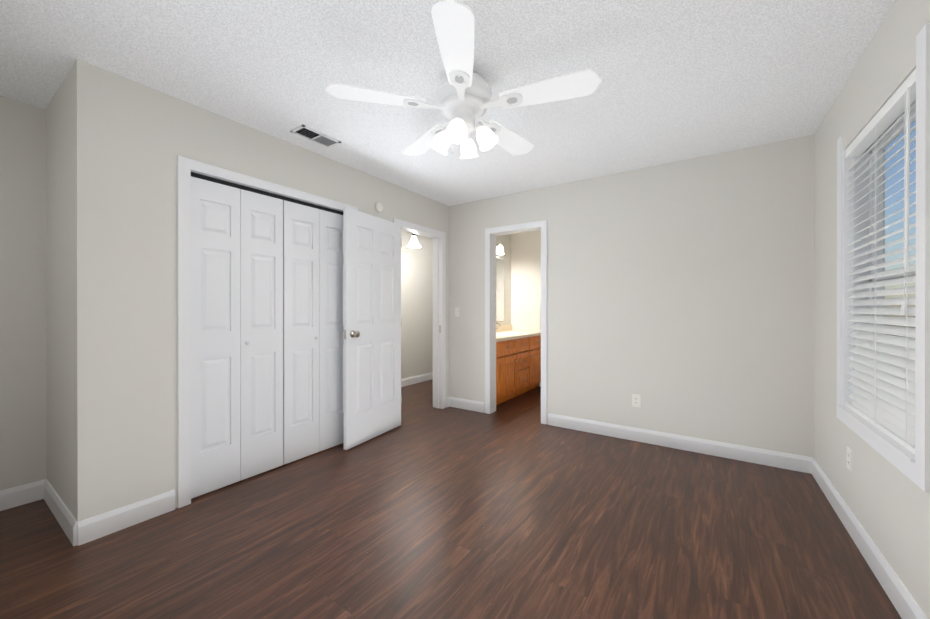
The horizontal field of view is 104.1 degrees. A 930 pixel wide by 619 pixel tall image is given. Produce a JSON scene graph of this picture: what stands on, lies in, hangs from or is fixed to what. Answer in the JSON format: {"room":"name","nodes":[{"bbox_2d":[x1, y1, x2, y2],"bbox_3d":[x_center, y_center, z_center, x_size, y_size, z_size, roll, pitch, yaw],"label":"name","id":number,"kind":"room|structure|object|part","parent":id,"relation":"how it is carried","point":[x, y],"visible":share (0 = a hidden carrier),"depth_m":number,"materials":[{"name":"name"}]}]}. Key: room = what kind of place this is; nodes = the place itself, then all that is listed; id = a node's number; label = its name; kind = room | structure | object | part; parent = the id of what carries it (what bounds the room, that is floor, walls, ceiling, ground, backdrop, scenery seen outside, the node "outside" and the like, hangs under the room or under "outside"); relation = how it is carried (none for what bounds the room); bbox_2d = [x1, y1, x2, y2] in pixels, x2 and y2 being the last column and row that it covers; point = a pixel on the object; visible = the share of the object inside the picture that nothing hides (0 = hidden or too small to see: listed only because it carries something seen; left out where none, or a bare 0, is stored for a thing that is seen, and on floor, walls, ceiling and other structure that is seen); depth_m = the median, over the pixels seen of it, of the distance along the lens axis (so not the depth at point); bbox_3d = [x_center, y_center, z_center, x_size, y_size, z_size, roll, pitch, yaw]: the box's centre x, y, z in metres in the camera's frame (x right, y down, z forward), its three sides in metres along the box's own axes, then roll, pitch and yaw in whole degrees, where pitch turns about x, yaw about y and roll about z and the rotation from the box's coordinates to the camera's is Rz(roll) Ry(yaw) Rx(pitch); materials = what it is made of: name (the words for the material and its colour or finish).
{"room":"empty bedroom","nodes":[
{"label":"empty bedroom","id":0,"kind":"room"},
{"bbox_2d":[0,96,46,490],"bbox_3d":[-3.013,-0.038,1.829,0.120,2.440,1.176,0,0,34],"label":"wall","id":1,"kind":"structure","parent":0,"point":[23,414],"depth_m":2.21,"materials":[{"name":"white paint"}]},
{"bbox_2d":[0,481,39,510],"bbox_3d":[-2.915,1.125,1.856,0.015,0.115,1.026,0,0,34],"label":"baseboard","id":2,"kind":"structure","parent":1,"relation":"attached to","point":[27,493],"depth_m":2.19,"materials":[{"name":"white wood"}]},
{"bbox_2d":[46,69,71,512],"bbox_3d":[-2.356,-0.038,2.169,0.830,2.440,0.120,0,0,34],"label":"wall","id":3,"kind":"structure","parent":0,"point":[59,270],"depth_m":2.06,"materials":[{"name":"white paint"}]},
{"bbox_2d":[40,479,83,545],"bbox_3d":[-2.276,1.125,2.035,0.815,0.115,0.015,0,0,34],"label":"baseboard","id":4,"kind":"structure","parent":3,"relation":"attached to","point":[74,530],"depth_m":1.96,"materials":[{"name":"white wood"}]},
{"bbox_2d":[71,59,510,521],"bbox_3d":[-0.620,-0.041,3.902,0.120,2.440,4.934,0,0,34],"label":"wall","id":5,"kind":"structure","parent":0,"point":[132,140],"depth_m":2.01,"materials":[{"name":"white paint"}]},
{"bbox_2d":[84,490,174,543],"bbox_3d":[-1.822,1.125,1.993,0.015,0.115,0.373,0,0,34],"label":"baseboard","id":6,"kind":"structure","parent":5,"relation":"attached to","point":[104,524],"depth_m":1.97,"materials":[{"name":"white wood"}]},
{"bbox_2d":[191,172,342,214],"bbox_3d":[-1.392,-0.839,2.747,0.055,0.028,1.206,0,0,34],"label":"trim","id":7,"kind":"structure","parent":5,"relation":"attached to","point":[212,179],"depth_m":2.59,"materials":[{"name":"black metal"}]},
{"bbox_2d":[191,170,342,211],"bbox_3d":[-1.395,0.156,2.750,0.120,2.050,1.238,0,0,34],"label":"lining","id":8,"kind":"object","parent":5,"relation":"attached to","point":[191,170],"depth_m":2.58,"materials":[{"name":"white"}]},
{"bbox_2d":[191,176,343,498],"bbox_3d":[-1.378,0.173,2.739,0.032,1.992,1.200,0,0,34],"label":"closet door","id":9,"kind":"structure","parent":8,"relation":"attached to","point":[267,277],"depth_m":2.59,"materials":[{"name":"white wood"}]},
{"bbox_2d":[177,156,357,507],"bbox_3d":[-1.338,0.133,2.711,0.016,2.096,1.330,0,0,34],"label":"door frame","id":10,"kind":"structure","parent":5,"relation":"attached to","point":[185,166],"depth_m":2.19,"materials":[{"name":"white wood"}]},
{"bbox_2d":[374,202,382,211],"bbox_3d":[-0.821,-0.980,3.466,0.030,0.090,0.090,0,0,34],"label":"detector","id":11,"kind":"object","parent":5,"relation":"attached to","point":[378,206],"visible":0.96,"depth_m":3.45,"materials":[{"name":"white plastic"}]},
{"bbox_2d":[393,218,445,408],"bbox_3d":[-0.477,0.131,3.993,0.016,2.096,0.862,0,0,34],"label":"door frame","id":12,"kind":"structure","parent":5,"relation":"attached to","point":[405,224],"depth_m":4.31,"materials":[{"name":"white wood"}]},
{"bbox_2d":[401,227,441,408],"bbox_3d":[-0.535,0.154,4.030,0.120,2.050,0.770,0,0,34],"label":"lining","id":13,"kind":"object","parent":5,"relation":"attached to","point":[437,321],"depth_m":4.32,"materials":[{"name":"white wood"}]},
{"bbox_2d":[342,207,401,449],"bbox_3d":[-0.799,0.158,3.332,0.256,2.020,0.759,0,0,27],"label":"door leaf","id":14,"kind":"structure","parent":13,"relation":"attached to","point":[372,313],"depth_m":3.28,"materials":[{"name":"white wood"}]},
{"bbox_3d":[-0.799,0.123,3.332,0.173,1.690,0.744,0,0,34],"label":"hall door hardware","id":15,"kind":"part","parent":14,"relation":"part of","materials":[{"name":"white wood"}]},
{"bbox_2d":[496,258,503,320],"bbox_3d":[0.273,-0.298,5.115,0.006,0.950,1.172,0,0,34],"label":"mirror","id":16,"kind":"object","parent":5,"relation":"attached to","point":[499,289],"visible":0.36,"depth_m":5.48,"materials":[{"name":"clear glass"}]},
{"bbox_2d":[496,243,503,253],"bbox_3d":[0.371,-0.890,5.127,0.153,0.155,0.600,0,0,34],"label":"sconce","id":17,"kind":"object","parent":5,"relation":"attached to","point":[499,249],"visible":0.29,"depth_m":5.27,"materials":[{"name":"white glass"}]},
{"bbox_2d":[496,325,511,330],"bbox_3d":[0.319,0.292,5.164,0.021,0.100,1.542,0,0,34],"label":"backsplash","id":18,"kind":"structure","parent":5,"relation":"attached to","point":[506,327],"depth_m":5.60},
{"bbox_2d":[401,231,432,378],"bbox_3d":[-0.901,-0.044,5.726,0.120,2.440,3.680,0,0,34],"label":"wall","id":19,"kind":"structure","parent":0,"point":[417,311],"depth_m":5.80,"materials":[{"name":"white paint"}]},
{"bbox_2d":[401,372,432,386],"bbox_3d":[-0.844,1.119,5.690,0.015,0.115,3.480,0,0,34],"label":"baseboard","id":20,"kind":"structure","parent":19,"relation":"attached to","point":[424,377],"depth_m":5.78,"materials":[{"name":"white wood"}]},
{"bbox_2d":[0,0,894,205],"bbox_3d":[0.130,-1.300,3.152,5.160,0.080,7.200,0,0,34],"label":"ceiling","id":21,"kind":"structure","parent":0,"point":[684,79],"depth_m":1.89,"materials":[{"name":"white paint"}]},
{"bbox_2d":[290,125,340,147],"bbox_3d":[-1.081,-1.253,2.640,0.156,0.012,0.310,0,0,34],"label":"ceiling vent","id":22,"kind":"object","parent":21,"relation":"in","point":[311,134],"visible":0.98,"depth_m":2.62,"materials":[{"name":"white metal"}]},
{"bbox_2d":[407,233,420,247],"bbox_3d":[-0.696,-1.058,4.936,0.192,0.410,0.192,0,0,34],"label":"pendant light","id":23,"kind":"object","parent":21,"relation":"hanging from","point":[413,243],"visible":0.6,"depth_m":4.90,"materials":[{"name":"white glass"}]},
{"bbox_2d":[325,0,601,158],"bbox_3d":[0.033,-1.035,2.021,1.349,0.446,1.325,0,0,34],"label":"fan","id":24,"kind":"object","parent":21,"relation":"hanging from","point":[463,94],"visible":1,"depth_m":1.87,"materials":[{"name":"white painted metal"},{"name":"white painted wood"}]},
{"bbox_3d":[-0.010,-1.116,1.993,0.300,0.283,0.300,0,0,34],"label":"motor","id":25,"kind":"part","parent":24,"relation":"part of","materials":[{"name":"white metal"}]},
{"bbox_2d":[0,379,901,618],"bbox_3d":[0.130,1.210,3.156,5.160,0.060,7.200,0,0,34],"label":"floor","id":26,"kind":"structure","parent":0,"point":[513,508],"depth_m":1.85,"materials":[{"name":"brown wood"}]},
{"bbox_2d":[496,335,540,404],"bbox_3d":[0.557,0.777,5.004,0.596,0.800,1.542,0,0,34],"label":"bathroom vanity","id":27,"kind":"object","parent":26,"relation":"on","point":[518,362],"depth_m":4.72,"materials":[{"name":"brown wood"}]},
{"bbox_2d":[496,331,540,338],"bbox_3d":[0.548,0.355,5.010,0.574,0.045,1.542,0,0,34],"label":"countertop","id":28,"kind":"structure","parent":27,"relation":"on","point":[499,334],"depth_m":5.06,"materials":[{"name":"white stone"}]},
{"bbox_2d":[496,333,519,335],"bbox_3d":[0.555,0.352,5.005,0.376,0.040,0.540,0,0,34],"label":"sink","id":29,"kind":"object","parent":28,"relation":"in","point":[497,334],"depth_m":4.97,"materials":[{"name":"white ceramic"}]},
{"bbox_2d":[511,230,540,386],"bbox_3d":[1.498,-0.043,5.379,1.750,2.440,0.120,0,0,34],"label":"wall","id":30,"kind":"structure","parent":0,"point":[525,281],"depth_m":5.67,"materials":[{"name":"white paint"}]},
{"bbox_2d":[449,135,813,457],"bbox_3d":[1.192,-0.040,3.568,3.260,2.440,0.120,0,0,34],"label":"wall","id":31,"kind":"structure","parent":0,"point":[680,297],"depth_m":3.09,"materials":[{"name":"white paint"}]},
{"bbox_2d":[455,307,459,316],"bbox_3d":[-0.096,0.028,4.351,0.070,0.114,0.016,0,0,34],"label":"light switch","id":32,"kind":"object","parent":31,"relation":"attached to","point":[457,311],"visible":1,"depth_m":4.35,"materials":[{"name":"white plastic"}]},
{"bbox_2d":[446,397,483,412],"bbox_3d":[0.007,1.121,4.278,0.503,0.115,0.026,0,0,34],"label":"baseboard","id":33,"kind":"structure","parent":31,"relation":"attached to","point":[471,405],"depth_m":4.28,"materials":[{"name":"white wood"}]},
{"bbox_2d":[490,227,540,413],"bbox_3d":[0.573,0.154,3.984,0.640,2.050,0.120,0,0,34],"label":"lining","id":34,"kind":"object","parent":31,"relation":"attached to","point":[492,236],"depth_m":4.14,"materials":[{"name":"white wood"}]},
{"bbox_2d":[485,220,546,424],"bbox_3d":[0.535,0.131,3.928,0.732,2.096,0.016,0,0,34],"label":"door frame","id":35,"kind":"structure","parent":31,"relation":"attached to","point":[543,224],"depth_m":3.76,"materials":[{"name":"white wood"}]},
{"bbox_2d":[632,394,640,407],"bbox_3d":[1.538,0.820,3.260,0.070,0.114,0.007,0,0,34],"label":"electrical outlet","id":36,"kind":"object","parent":31,"relation":"attached to","point":[636,400],"visible":1,"depth_m":3.26,"materials":[{"name":"white plastic"}]},
{"bbox_2d":[548,413,807,472],"bbox_3d":[1.663,1.123,3.171,1.953,0.115,0.015,0,0,34],"label":"baseboard","id":37,"kind":"structure","parent":31,"relation":"attached to","point":[788,461],"depth_m":3.03,"materials":[{"name":"white wood"}]},
{"bbox_2d":[814,0,929,618],"bbox_3d":[1.441,-0.036,0.873,0.160,2.440,4.316,0,0,34],"label":"wall","id":38,"kind":"structure","parent":0,"point":[887,502],"depth_m":1.79,"materials":[{"name":"white paint"}]},
{"bbox_2d":[847,447,851,471],"bbox_3d":[2.062,0.802,1.948,0.007,0.114,0.070,0,0,34],"label":"electrical outlet","id":39,"kind":"object","parent":38,"relation":"attached to","point":[849,458],"visible":1,"depth_m":1.93,"materials":[{"name":"white plastic"}]},
{"bbox_2d":[808,457,927,618],"bbox_3d":[1.335,1.126,0.874,0.015,0.115,4.196,0,0,34],"label":"baseboard","id":40,"kind":"structure","parent":38,"relation":"attached to","point":[901,598],"depth_m":1.66,"materials":[{"name":"white wood"}]},
{"bbox_2d":[837,23,929,492],"bbox_3d":[1.932,-0.177,1.642,0.162,1.610,1.040,0,0,34],"label":"window","id":41,"kind":"structure","parent":38,"relation":"in","point":[914,468],"depth_m":1.66,"materials":[{"name":"white"}]},
{"bbox_2d":[845,69,915,453],"bbox_3d":[1.905,-0.177,1.660,0.075,1.433,0.876,0,0,34],"label":"window blind","id":42,"kind":"object","parent":41,"relation":"attached to","point":[882,396],"visible":0.9,"depth_m":1.61,"materials":[{"name":"white plastic"}]},
{"bbox_3d":[1.983,-0.172,1.608,0.004,1.370,0.820,0,0,34],"label":"glass","id":43,"kind":"part","parent":41,"relation":"part of","materials":[{"name":"glass"}]}
]}

